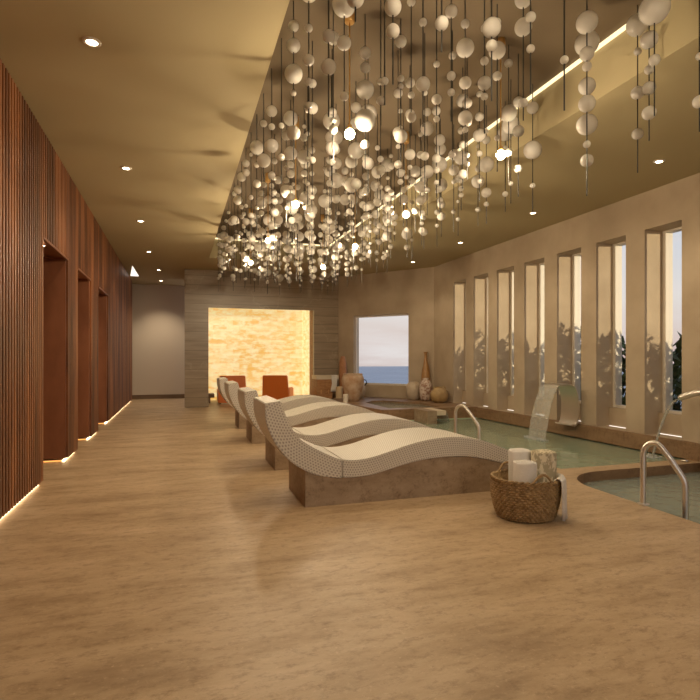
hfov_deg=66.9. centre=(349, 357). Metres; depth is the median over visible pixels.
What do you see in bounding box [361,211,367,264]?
strand
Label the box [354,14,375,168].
strand
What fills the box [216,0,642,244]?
ceiling
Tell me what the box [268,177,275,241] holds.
strand
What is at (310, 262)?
strand
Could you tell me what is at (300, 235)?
strand
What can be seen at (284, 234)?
strand
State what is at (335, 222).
strand
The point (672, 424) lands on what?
window
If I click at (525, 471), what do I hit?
rolled towel
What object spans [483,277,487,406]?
window
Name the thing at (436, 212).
strand
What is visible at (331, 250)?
strand
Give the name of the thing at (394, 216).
strand
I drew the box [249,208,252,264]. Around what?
pendant lamp
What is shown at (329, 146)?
strand
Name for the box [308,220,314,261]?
strand
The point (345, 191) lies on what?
strand
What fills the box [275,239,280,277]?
strand
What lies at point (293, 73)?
strand
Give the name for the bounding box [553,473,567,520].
hand towel
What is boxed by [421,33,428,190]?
strand
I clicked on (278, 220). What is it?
strand
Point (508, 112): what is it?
strand
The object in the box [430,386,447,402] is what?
pot
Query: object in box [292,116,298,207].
pendant lamp
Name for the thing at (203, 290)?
wall
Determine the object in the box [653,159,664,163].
recessed light
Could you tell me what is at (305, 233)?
strand
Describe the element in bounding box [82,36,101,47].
recessed light
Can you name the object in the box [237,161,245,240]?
strand
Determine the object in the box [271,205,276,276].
strand
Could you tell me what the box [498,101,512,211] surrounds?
strand
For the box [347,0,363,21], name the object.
strand
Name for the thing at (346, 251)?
strand
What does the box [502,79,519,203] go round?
strand
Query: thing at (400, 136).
strand
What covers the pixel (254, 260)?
strand
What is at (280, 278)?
strand
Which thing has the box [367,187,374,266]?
strand
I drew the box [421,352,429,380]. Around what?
bottle vase
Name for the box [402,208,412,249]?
strand
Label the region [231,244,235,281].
strand
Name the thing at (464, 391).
window
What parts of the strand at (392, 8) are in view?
rod, globe, globe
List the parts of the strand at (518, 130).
globe, globe, globe, rod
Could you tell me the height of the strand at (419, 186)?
1.378 m
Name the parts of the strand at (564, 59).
rod, globe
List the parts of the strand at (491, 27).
rod, globe, globe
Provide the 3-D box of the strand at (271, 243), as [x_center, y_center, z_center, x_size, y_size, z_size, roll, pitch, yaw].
[-1.630,-2.340,10.994,0.158,1.380,0.158,0,0,-18]
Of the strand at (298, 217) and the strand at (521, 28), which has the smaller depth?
the strand at (521, 28)
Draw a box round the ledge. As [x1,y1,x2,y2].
[332,395,476,419]
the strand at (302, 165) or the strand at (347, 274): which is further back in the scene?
the strand at (347, 274)
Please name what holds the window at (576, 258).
in the wall at (639, 220)
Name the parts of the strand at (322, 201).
rod, globe, globe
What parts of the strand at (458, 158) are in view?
globe, rod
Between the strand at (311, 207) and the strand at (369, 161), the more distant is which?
the strand at (311, 207)
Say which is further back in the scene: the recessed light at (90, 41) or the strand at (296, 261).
the strand at (296, 261)
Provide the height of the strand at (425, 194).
1.309 m
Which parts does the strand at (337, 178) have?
globe, globe, globe, globe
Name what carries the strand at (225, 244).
hanging from the ceiling at (547, 28)
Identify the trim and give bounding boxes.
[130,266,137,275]
[215,238,319,245]
[310,311,312,394]
[330,24,625,245]
[477,407,699,461]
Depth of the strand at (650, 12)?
3.88 m
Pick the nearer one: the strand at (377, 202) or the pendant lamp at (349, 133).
the pendant lamp at (349, 133)
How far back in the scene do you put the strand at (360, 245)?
8.80 m
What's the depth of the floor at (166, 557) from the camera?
3.23 m
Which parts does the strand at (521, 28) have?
globe, globe, rod, globe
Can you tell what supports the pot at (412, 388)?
on the ledge
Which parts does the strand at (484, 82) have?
globe, rod, globe, globe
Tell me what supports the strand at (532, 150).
hanging from the ceiling at (547, 28)
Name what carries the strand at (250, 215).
hanging from the ceiling at (547, 28)
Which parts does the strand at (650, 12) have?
rod, globe, globe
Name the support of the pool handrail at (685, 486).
on the floor at (166, 557)
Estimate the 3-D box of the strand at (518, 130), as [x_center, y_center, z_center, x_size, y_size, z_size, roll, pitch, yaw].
[1.677,-2.319,5.281,0.113,1.422,0.113,0,0,-18]
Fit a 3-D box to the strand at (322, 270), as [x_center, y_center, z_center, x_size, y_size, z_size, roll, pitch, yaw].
[-0.677,-2.383,13.077,0.200,1.295,0.200,0,0,-18]
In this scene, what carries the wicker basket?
on the floor at (166, 557)
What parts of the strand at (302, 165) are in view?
globe, rod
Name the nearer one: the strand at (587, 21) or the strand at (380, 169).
the strand at (587, 21)
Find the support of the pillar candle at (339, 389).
on the ledge
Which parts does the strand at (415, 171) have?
globe, rod, globe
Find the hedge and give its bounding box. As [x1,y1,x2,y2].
[622,331,681,410]
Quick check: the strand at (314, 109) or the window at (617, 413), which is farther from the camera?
the window at (617, 413)
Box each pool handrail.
[454,404,480,439]
[637,440,688,519]
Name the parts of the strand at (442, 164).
rod, globe, globe, globe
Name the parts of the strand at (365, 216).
globe, globe, globe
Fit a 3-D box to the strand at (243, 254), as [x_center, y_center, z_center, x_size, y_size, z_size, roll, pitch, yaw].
[-2.078,-2.402,10.364,0.120,1.255,0.120,0,0,-18]
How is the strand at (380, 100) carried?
hanging from the ceiling at (547, 28)
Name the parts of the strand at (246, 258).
globe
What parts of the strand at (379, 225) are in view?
rod, globe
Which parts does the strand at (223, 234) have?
globe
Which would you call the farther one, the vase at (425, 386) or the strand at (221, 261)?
the vase at (425, 386)
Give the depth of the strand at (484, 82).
3.85 m
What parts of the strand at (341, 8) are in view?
globe, globe, rod, globe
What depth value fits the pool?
6.72 m
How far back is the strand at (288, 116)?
6.18 m
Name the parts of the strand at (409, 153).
globe, globe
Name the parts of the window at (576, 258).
sill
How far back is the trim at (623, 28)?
5.77 m
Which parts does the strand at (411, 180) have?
globe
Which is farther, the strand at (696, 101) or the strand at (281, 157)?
the strand at (281, 157)
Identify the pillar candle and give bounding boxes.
[336,386,342,397]
[343,394,347,402]
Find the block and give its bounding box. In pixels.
[414,408,445,423]
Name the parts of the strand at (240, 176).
rod, globe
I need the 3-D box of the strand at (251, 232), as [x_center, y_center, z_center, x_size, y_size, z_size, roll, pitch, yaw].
[-2.265,-2.357,12.099,0.195,1.346,0.195,0,0,-18]
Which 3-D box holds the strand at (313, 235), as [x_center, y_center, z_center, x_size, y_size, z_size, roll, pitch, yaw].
[-0.652,-2.351,9.073,0.145,1.358,0.145,0,0,-18]
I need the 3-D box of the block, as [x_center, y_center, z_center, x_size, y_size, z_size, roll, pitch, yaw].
[1.766,1.814,11.732,0.440,1.352,0.685,0,0,-18]
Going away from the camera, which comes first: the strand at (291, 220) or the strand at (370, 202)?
the strand at (291, 220)
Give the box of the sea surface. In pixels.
[359,366,681,407]
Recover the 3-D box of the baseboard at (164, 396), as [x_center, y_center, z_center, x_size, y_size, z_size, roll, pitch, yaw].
[-7.707,1.330,17.878,4.190,0.140,0.029,0,0,-18]
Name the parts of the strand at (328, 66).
rod, globe, globe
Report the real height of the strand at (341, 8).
1.387 m
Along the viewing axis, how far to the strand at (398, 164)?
5.21 m
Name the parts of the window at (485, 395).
sill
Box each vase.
[339,356,346,393]
[419,378,432,400]
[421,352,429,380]
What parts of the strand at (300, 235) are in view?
rod, globe, globe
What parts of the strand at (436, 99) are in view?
rod, globe, globe, globe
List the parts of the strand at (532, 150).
rod, globe, globe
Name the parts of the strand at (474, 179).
globe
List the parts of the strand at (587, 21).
rod, globe, globe, globe, globe, globe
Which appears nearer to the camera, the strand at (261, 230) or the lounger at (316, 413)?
the strand at (261, 230)
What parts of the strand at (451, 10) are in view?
rod, globe, globe, globe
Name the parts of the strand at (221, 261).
globe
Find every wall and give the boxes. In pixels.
[0,58,131,518]
[132,284,184,394]
[185,269,337,406]
[338,267,433,398]
[434,173,699,442]
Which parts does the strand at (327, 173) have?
rod, globe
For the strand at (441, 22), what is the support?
hanging from the ceiling at (547, 28)
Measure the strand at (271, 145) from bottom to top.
1.278 m
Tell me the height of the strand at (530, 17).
1.399 m
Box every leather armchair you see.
[217,375,245,403]
[262,375,293,399]
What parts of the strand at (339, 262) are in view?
rod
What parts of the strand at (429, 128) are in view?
globe, rod, globe, globe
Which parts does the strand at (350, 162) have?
globe, rod, globe, globe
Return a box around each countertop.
[312,375,338,378]
[312,375,338,398]
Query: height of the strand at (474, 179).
1.314 m
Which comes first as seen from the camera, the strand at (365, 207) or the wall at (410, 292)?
the strand at (365, 207)
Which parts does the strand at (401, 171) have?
globe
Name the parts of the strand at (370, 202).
rod, globe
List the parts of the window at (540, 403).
sill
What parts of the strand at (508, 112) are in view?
rod, globe, globe, globe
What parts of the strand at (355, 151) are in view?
globe, rod, globe, globe, globe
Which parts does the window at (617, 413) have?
sill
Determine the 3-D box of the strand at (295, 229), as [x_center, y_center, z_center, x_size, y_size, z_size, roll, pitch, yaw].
[-0.937,-2.374,8.974,0.176,1.313,0.176,0,0,-18]
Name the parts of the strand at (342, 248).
globe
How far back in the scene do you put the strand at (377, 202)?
6.57 m
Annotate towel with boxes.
[331,375,337,391]
[508,448,530,480]
[512,460,536,482]
[531,449,556,482]
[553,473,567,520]
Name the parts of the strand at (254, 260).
globe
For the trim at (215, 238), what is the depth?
13.79 m
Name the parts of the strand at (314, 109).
rod, globe, globe, globe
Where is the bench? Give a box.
[208,393,213,402]
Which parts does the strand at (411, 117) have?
globe, rod, globe, globe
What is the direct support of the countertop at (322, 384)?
on the floor at (166, 557)
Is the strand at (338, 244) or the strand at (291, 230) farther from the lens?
the strand at (291, 230)
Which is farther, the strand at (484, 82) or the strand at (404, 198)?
the strand at (404, 198)
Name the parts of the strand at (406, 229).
rod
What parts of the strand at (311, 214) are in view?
globe, globe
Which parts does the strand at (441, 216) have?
globe, rod, globe, globe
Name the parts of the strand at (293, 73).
rod, globe, globe, globe, globe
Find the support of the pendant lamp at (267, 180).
hanging from the ceiling at (547, 28)
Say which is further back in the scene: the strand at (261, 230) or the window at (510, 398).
the window at (510, 398)
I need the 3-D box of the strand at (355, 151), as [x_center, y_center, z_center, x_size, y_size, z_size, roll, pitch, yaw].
[0.065,-2.293,5.805,0.178,1.473,0.178,0,0,-18]
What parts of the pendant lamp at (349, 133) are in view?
stem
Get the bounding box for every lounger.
[217,377,337,428]
[224,380,375,443]
[238,387,430,469]
[253,395,507,507]
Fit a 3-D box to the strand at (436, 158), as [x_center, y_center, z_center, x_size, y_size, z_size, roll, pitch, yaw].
[0.904,-2.352,5.545,0.092,1.357,0.092,0,0,-18]
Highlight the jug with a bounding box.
[360,379,366,397]
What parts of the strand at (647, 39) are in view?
rod, globe, globe, globe, globe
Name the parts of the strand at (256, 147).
rod, globe, globe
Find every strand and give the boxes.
[217,233,222,277]
[218,243,224,272]
[219,225,227,270]
[223,219,227,262]
[225,201,230,269]
[227,193,233,265]
[230,184,238,266]
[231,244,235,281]
[233,173,240,244]
[233,230,237,270]
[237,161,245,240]
[238,224,242,279]
[241,203,246,266]
[241,210,248,271]
[242,160,249,224]
[246,218,250,276]
[247,231,254,271]
[248,153,253,218]
[248,219,255,249]
[250,114,262,229]
[251,213,255,253]
[252,249,257,291]
[254,209,262,274]
[256,226,263,268]
[257,93,269,207]
[257,167,266,249]
[260,228,265,271]
[262,234,266,275]
[263,187,270,254]
[264,204,270,269]
[264,249,270,293]
[265,68,278,190]
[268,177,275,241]
[268,242,274,278]
[269,188,275,248]
[270,134,278,226]
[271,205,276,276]
[273,176,282,237]
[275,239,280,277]
[276,225,281,259]
[276,261,283,284]
[277,189,282,271]
[278,38,284,183]
[280,125,292,227]
[282,221,289,267]
[282,237,288,276]
[283,100,297,214]
[284,1,302,159]
[284,213,291,280]
[286,242,290,286]
[287,189,297,223]
[288,229,291,274]
[289,204,299,266]
[291,182,294,229]
[293,166,301,252]
[293,179,299,256]
[293,233,298,280]
[295,209,303,276]
[297,105,310,223]
[297,255,303,283]
[298,241,303,270]
[300,120,309,215]
[300,241,304,290]
[303,0,314,136]
[304,222,310,270]
[305,86,309,204]
[305,168,313,248]
[306,155,316,240]
[306,223,313,274]
[307,41,317,194]
[308,147,314,224]
[308,195,315,246]
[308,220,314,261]
[311,229,316,282]
[317,206,323,276]
[318,157,330,245]
[321,0,335,116]
[321,236,324,287]
[321,244,326,276]
[323,76,339,209]
[323,185,328,259]
[324,155,334,239]
[325,49,338,184]
[325,180,335,260]
[325,207,328,254]
[326,141,331,212]
[326,266,329,285]
[329,10,338,160]
[329,131,342,203]
[329,249,334,282]
[331,219,338,277]
[331,244,334,276]
[332,0,354,139]
[332,220,337,269]
[335,188,341,256]
[336,225,338,283]
[337,226,344,257]
[338,202,340,275]
[340,167,349,235]
[343,190,347,239]
[344,111,357,208]
[344,225,349,271]
[344,235,350,276]
[346,208,351,214]
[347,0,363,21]
[348,81,363,215]
[349,172,353,234]
[349,220,354,269]
[350,193,357,265]
[351,217,356,256]
[353,244,358,269]
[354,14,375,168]
[357,220,365,270]
[358,195,361,247]
[359,166,365,252]
[360,58,376,193]
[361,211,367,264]
[362,154,369,219]
[362,184,369,230]
[365,198,371,262]
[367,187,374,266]
[370,180,379,233]
[371,114,381,218]
[373,219,380,261]
[374,178,384,251]
[375,126,385,199]
[376,0,383,125]
[381,0,387,105]
[381,149,393,239]
[381,204,385,267]
[382,199,391,261]
[382,206,389,256]
[384,0,401,84]
[386,177,393,257]
[388,154,393,214]
[391,166,397,240]
[393,50,402,177]
[394,19,407,160]
[396,109,404,205]
[399,113,407,227]
[402,159,410,240]
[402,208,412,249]
[405,77,414,169]
[406,0,415,135]
[409,178,414,240]
[410,135,419,232]
[415,119,425,227]
[416,0,429,126]
[418,195,425,244]
[419,141,424,235]
[420,94,433,214]
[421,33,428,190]
[422,177,428,235]
[431,0,441,132]
[432,104,446,213]
[432,106,440,197]
[434,190,438,227]
[435,0,448,51]
[435,119,445,211]
[435,155,447,236]
[445,0,457,121]
[448,30,455,168]
[448,124,458,231]
[454,108,466,209]
[454,175,460,221]
[456,0,473,153]
[456,67,468,188]
[462,58,471,179]
[471,144,484,211]
[473,89,485,200]
[477,0,490,133]
[478,105,493,223]
[482,0,500,100]
[489,4,505,171]
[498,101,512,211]
[501,45,516,182]
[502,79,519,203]
[512,54,523,196]
[514,0,531,120]
[523,84,541,211]
[525,0,535,93]
[560,0,568,110]
[574,31,599,166]
[576,0,597,195]
[626,5,647,172]
[638,0,670,115]
[640,25,658,140]
[692,0,699,131]
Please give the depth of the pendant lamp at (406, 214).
7.10 m
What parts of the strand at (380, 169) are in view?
rod, globe, globe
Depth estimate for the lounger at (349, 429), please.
6.94 m
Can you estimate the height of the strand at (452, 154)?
1.278 m
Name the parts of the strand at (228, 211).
globe, rod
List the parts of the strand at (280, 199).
rod, globe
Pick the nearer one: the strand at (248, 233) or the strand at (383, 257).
the strand at (383, 257)
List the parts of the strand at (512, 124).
rod, globe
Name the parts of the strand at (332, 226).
globe, globe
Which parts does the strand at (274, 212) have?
rod, globe, globe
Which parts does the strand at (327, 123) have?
rod, globe, globe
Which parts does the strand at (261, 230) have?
rod, globe, globe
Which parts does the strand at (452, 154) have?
globe, rod, globe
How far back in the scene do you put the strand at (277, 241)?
10.02 m
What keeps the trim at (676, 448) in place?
attached to the wall at (639, 220)
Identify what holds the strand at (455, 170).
hanging from the ceiling at (547, 28)
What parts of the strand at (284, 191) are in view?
globe, rod, globe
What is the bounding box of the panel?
[208,308,309,399]
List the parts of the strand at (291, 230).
globe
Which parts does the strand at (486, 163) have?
globe, globe, globe, rod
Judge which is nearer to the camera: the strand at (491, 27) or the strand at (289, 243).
the strand at (491, 27)
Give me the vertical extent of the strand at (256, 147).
1.439 m
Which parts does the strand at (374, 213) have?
globe, globe, globe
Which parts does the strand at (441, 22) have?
rod, globe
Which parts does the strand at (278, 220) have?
globe, globe, globe, globe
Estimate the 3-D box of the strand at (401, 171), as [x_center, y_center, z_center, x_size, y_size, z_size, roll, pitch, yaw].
[0.569,-2.374,5.985,0.095,1.312,0.095,0,0,-18]
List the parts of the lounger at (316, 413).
backrest, seat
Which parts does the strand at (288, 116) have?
rod, globe, globe, globe, globe, globe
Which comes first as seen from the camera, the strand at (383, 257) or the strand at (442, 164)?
the strand at (442, 164)
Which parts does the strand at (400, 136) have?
rod, globe, globe, globe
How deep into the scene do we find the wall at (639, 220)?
9.29 m
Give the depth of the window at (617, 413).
9.06 m
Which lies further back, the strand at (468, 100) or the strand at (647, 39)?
the strand at (468, 100)
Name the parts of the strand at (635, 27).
globe, globe, rod, globe, globe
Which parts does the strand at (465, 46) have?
globe, globe, globe, globe, rod, globe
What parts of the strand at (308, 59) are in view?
rod, globe, globe, globe, globe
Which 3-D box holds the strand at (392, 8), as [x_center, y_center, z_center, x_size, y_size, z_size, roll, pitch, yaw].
[0.245,-2.297,3.032,0.099,1.466,0.099,0,0,9]
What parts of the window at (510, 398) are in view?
sill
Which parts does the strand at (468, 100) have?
globe, rod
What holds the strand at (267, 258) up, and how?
hanging from the ceiling at (547, 28)
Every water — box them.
[369,402,429,407]
[414,418,680,468]
[529,384,553,436]
[583,472,699,523]
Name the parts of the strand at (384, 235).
globe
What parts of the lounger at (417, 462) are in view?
backrest, seat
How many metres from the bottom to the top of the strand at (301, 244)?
1.322 m
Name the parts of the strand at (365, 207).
globe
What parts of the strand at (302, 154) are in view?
globe, globe, globe, globe, rod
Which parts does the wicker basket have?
handle, handle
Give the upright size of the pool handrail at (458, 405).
1.072 m
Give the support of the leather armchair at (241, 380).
on the floor at (166, 557)
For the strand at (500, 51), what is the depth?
4.52 m
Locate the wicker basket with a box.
[490,461,561,522]
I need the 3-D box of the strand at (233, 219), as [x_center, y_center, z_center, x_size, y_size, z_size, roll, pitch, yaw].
[-2.009,-2.302,9.210,0.158,1.456,0.158,0,0,-18]
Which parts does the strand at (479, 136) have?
rod, globe, globe, globe, globe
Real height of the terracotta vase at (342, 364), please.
1.200 m
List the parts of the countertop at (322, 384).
door, door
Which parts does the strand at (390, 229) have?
rod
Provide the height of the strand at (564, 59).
1.479 m
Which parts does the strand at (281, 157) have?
rod, globe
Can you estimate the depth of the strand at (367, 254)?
9.98 m
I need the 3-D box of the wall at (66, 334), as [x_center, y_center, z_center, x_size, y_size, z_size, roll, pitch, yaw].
[-4.442,-0.559,6.705,1.494,3.918,21.700,0,0,-18]
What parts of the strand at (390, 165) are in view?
globe, globe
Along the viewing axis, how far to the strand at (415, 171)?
7.18 m
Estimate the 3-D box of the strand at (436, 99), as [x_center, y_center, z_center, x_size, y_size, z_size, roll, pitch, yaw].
[0.705,-2.430,4.315,0.083,1.199,0.083,0,0,-18]
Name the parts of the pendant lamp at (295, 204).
stem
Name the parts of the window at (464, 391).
sill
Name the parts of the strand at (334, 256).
globe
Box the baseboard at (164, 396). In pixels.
[132,394,184,398]
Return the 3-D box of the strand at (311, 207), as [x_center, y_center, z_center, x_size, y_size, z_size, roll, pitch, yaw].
[-0.573,-2.389,7.920,0.172,1.283,0.172,0,0,-18]
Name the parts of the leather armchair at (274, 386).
armrest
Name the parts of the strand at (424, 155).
rod, globe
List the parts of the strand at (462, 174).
rod, globe, globe, globe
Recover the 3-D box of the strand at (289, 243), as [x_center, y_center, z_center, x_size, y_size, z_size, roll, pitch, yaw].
[-1.497,-2.379,12.884,0.132,1.301,0.132,0,0,-18]
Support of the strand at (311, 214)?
hanging from the ceiling at (547, 28)
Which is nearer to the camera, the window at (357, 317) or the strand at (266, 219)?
the strand at (266, 219)
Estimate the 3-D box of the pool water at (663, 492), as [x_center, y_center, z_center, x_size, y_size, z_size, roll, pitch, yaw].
[4.184,1.540,4.404,2.720,0.040,4.790,0,0,-18]
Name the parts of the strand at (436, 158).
rod, globe, globe, globe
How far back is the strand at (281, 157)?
5.02 m
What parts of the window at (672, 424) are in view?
sill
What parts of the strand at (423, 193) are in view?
rod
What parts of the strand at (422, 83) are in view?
rod, globe, globe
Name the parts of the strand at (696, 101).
globe, globe, rod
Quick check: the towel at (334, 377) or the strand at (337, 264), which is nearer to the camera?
the strand at (337, 264)
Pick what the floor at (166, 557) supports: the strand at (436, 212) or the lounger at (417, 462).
the lounger at (417, 462)
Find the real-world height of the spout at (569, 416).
0.748 m
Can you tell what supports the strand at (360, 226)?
hanging from the ceiling at (547, 28)
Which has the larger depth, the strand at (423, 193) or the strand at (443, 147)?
the strand at (423, 193)
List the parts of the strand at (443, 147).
rod, globe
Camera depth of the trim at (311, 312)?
16.52 m
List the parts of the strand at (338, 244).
rod, globe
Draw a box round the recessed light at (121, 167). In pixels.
[120,166,131,169]
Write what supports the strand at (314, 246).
hanging from the ceiling at (547, 28)
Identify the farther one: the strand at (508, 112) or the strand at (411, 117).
the strand at (508, 112)
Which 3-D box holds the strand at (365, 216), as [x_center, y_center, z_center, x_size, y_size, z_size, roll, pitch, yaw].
[0.212,-2.367,7.071,0.105,1.326,0.105,0,0,5]
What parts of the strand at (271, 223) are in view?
rod, globe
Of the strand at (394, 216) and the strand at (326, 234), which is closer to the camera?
the strand at (394, 216)
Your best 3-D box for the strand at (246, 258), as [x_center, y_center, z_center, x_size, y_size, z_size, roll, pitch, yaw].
[-2.150,-2.402,10.882,0.165,1.256,0.165,0,0,-18]
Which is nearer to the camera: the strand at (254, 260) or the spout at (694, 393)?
the spout at (694, 393)
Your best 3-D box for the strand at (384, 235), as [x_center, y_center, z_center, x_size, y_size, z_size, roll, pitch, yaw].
[0.663,-2.366,9.414,0.178,1.328,0.178,0,0,-18]
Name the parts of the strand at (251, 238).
globe, globe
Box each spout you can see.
[545,383,578,426]
[678,389,699,400]
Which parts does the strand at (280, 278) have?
globe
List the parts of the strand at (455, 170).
rod, globe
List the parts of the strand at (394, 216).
rod, globe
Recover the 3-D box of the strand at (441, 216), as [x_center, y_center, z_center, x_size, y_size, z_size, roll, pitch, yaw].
[1.276,-2.363,7.411,0.176,1.335,0.176,0,0,-18]
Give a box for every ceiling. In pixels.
[0,0,699,285]
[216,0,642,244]
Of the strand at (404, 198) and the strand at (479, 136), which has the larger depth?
the strand at (404, 198)
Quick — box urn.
[342,373,363,400]
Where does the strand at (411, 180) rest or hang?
hanging from the ceiling at (547, 28)
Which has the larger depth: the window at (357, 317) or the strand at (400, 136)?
the window at (357, 317)
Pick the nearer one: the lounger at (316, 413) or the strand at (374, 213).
the strand at (374, 213)
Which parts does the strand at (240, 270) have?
rod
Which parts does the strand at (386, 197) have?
rod, globe, globe, globe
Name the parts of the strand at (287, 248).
rod, globe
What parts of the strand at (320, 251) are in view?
rod, globe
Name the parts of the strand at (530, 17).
rod, globe, globe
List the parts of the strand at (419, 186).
rod, globe, globe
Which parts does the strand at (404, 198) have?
rod, globe, globe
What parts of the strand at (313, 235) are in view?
globe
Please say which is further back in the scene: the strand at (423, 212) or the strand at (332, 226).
the strand at (332, 226)
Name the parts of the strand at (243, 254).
rod, globe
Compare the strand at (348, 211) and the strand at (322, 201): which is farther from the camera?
the strand at (322, 201)
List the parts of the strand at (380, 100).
globe, rod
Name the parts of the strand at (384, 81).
rod, globe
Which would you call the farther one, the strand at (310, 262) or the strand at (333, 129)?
the strand at (310, 262)
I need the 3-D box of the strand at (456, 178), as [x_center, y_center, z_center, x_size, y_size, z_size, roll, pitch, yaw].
[1.522,-2.376,7.460,0.116,1.309,0.116,0,0,-18]
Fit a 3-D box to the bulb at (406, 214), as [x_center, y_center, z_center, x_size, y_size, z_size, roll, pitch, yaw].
[0.753,-1.948,7.132,0.088,0.123,0.088,0,0,-18]
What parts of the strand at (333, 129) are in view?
rod, globe, globe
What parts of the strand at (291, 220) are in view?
globe, globe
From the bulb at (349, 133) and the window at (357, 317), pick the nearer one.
the bulb at (349, 133)
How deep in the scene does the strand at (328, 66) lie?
3.43 m
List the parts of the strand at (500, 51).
globe, globe, rod, globe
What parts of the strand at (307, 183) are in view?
rod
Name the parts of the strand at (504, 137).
rod, globe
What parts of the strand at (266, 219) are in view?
globe, globe, rod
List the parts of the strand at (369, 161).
globe, rod, globe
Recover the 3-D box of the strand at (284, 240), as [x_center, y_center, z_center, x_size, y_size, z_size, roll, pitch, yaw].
[-1.485,-2.397,12.282,0.189,1.267,0.189,0,0,-18]
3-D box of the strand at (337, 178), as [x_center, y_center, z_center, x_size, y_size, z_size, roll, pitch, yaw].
[-0.167,-2.304,6.321,0.177,1.452,0.177,0,0,-18]
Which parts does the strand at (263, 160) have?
rod, globe, globe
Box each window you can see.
[356,314,407,385]
[463,283,465,402]
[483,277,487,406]
[507,270,513,410]
[535,263,543,415]
[572,253,580,420]
[609,241,625,427]
[658,226,681,436]
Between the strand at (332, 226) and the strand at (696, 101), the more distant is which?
the strand at (332, 226)
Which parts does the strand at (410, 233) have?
globe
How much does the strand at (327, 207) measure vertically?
1.301 m
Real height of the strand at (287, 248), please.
1.500 m
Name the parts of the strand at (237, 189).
globe, rod, globe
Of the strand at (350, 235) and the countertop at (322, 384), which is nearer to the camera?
the strand at (350, 235)
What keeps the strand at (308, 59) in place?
hanging from the ceiling at (547, 28)
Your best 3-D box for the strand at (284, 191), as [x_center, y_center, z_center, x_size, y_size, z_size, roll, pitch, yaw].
[-0.809,-2.343,6.737,0.162,1.374,0.162,0,0,-18]
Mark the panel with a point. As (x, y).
(251, 343)
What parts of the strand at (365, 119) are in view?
globe, globe, globe, globe, rod, globe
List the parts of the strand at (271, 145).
rod, globe, globe, globe, globe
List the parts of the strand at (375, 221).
globe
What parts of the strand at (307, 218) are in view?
rod, globe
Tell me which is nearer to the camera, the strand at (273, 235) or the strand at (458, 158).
the strand at (458, 158)
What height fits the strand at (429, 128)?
1.401 m
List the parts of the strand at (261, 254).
globe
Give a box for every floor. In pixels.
[0,398,699,699]
[410,417,683,458]
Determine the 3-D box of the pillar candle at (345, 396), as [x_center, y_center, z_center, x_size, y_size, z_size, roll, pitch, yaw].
[-0.115,1.034,13.653,0.136,0.232,0.136,0,0,-18]
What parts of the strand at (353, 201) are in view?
rod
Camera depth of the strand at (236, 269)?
11.36 m
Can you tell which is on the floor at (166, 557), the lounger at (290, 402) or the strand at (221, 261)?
the lounger at (290, 402)
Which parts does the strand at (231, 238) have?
rod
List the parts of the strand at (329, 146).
globe, globe, rod, globe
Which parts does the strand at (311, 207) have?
rod, globe, globe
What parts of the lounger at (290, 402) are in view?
backrest, seat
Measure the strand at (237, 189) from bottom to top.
1.176 m
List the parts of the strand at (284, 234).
globe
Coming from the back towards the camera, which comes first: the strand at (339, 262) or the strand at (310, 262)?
the strand at (310, 262)
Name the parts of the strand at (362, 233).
rod, globe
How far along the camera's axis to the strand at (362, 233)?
8.09 m
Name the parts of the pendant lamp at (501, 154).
stem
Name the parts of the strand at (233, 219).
rod, globe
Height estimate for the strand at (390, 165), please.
1.250 m
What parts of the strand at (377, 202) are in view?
globe, globe, globe, rod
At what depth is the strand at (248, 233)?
11.44 m
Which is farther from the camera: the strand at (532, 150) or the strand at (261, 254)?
the strand at (261, 254)
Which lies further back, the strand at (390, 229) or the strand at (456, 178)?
the strand at (390, 229)
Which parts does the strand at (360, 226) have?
globe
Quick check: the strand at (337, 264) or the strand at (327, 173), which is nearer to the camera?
the strand at (327, 173)
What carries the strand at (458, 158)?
hanging from the ceiling at (547, 28)
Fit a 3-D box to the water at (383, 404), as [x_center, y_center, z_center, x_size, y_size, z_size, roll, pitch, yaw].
[1.208,1.230,13.352,1.350,0.060,2.150,0,0,-18]
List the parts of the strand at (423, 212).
globe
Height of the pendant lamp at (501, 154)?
1.143 m
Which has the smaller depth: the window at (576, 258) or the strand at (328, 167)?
the strand at (328, 167)
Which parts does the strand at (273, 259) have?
rod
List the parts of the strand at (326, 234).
rod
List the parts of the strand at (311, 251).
globe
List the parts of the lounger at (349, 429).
backrest, seat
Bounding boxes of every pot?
[406,381,419,399]
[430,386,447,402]
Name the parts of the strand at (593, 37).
globe, globe, globe, globe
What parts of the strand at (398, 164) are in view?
globe, globe, rod, globe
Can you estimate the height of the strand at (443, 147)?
1.171 m
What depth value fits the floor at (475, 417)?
9.32 m
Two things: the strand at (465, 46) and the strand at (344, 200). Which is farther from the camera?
the strand at (344, 200)
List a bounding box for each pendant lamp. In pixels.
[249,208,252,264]
[265,173,270,242]
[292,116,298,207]
[321,214,324,268]
[345,11,354,139]
[404,131,408,217]
[496,37,505,159]
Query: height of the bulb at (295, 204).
0.123 m
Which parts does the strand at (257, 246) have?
rod, globe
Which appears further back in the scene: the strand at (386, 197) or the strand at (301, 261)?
the strand at (301, 261)
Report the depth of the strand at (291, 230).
9.51 m
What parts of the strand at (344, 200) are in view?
globe, globe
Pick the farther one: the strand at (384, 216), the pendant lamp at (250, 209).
the pendant lamp at (250, 209)
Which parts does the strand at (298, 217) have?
rod, globe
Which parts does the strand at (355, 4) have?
globe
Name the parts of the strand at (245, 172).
globe, globe, globe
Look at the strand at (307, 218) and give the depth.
8.44 m

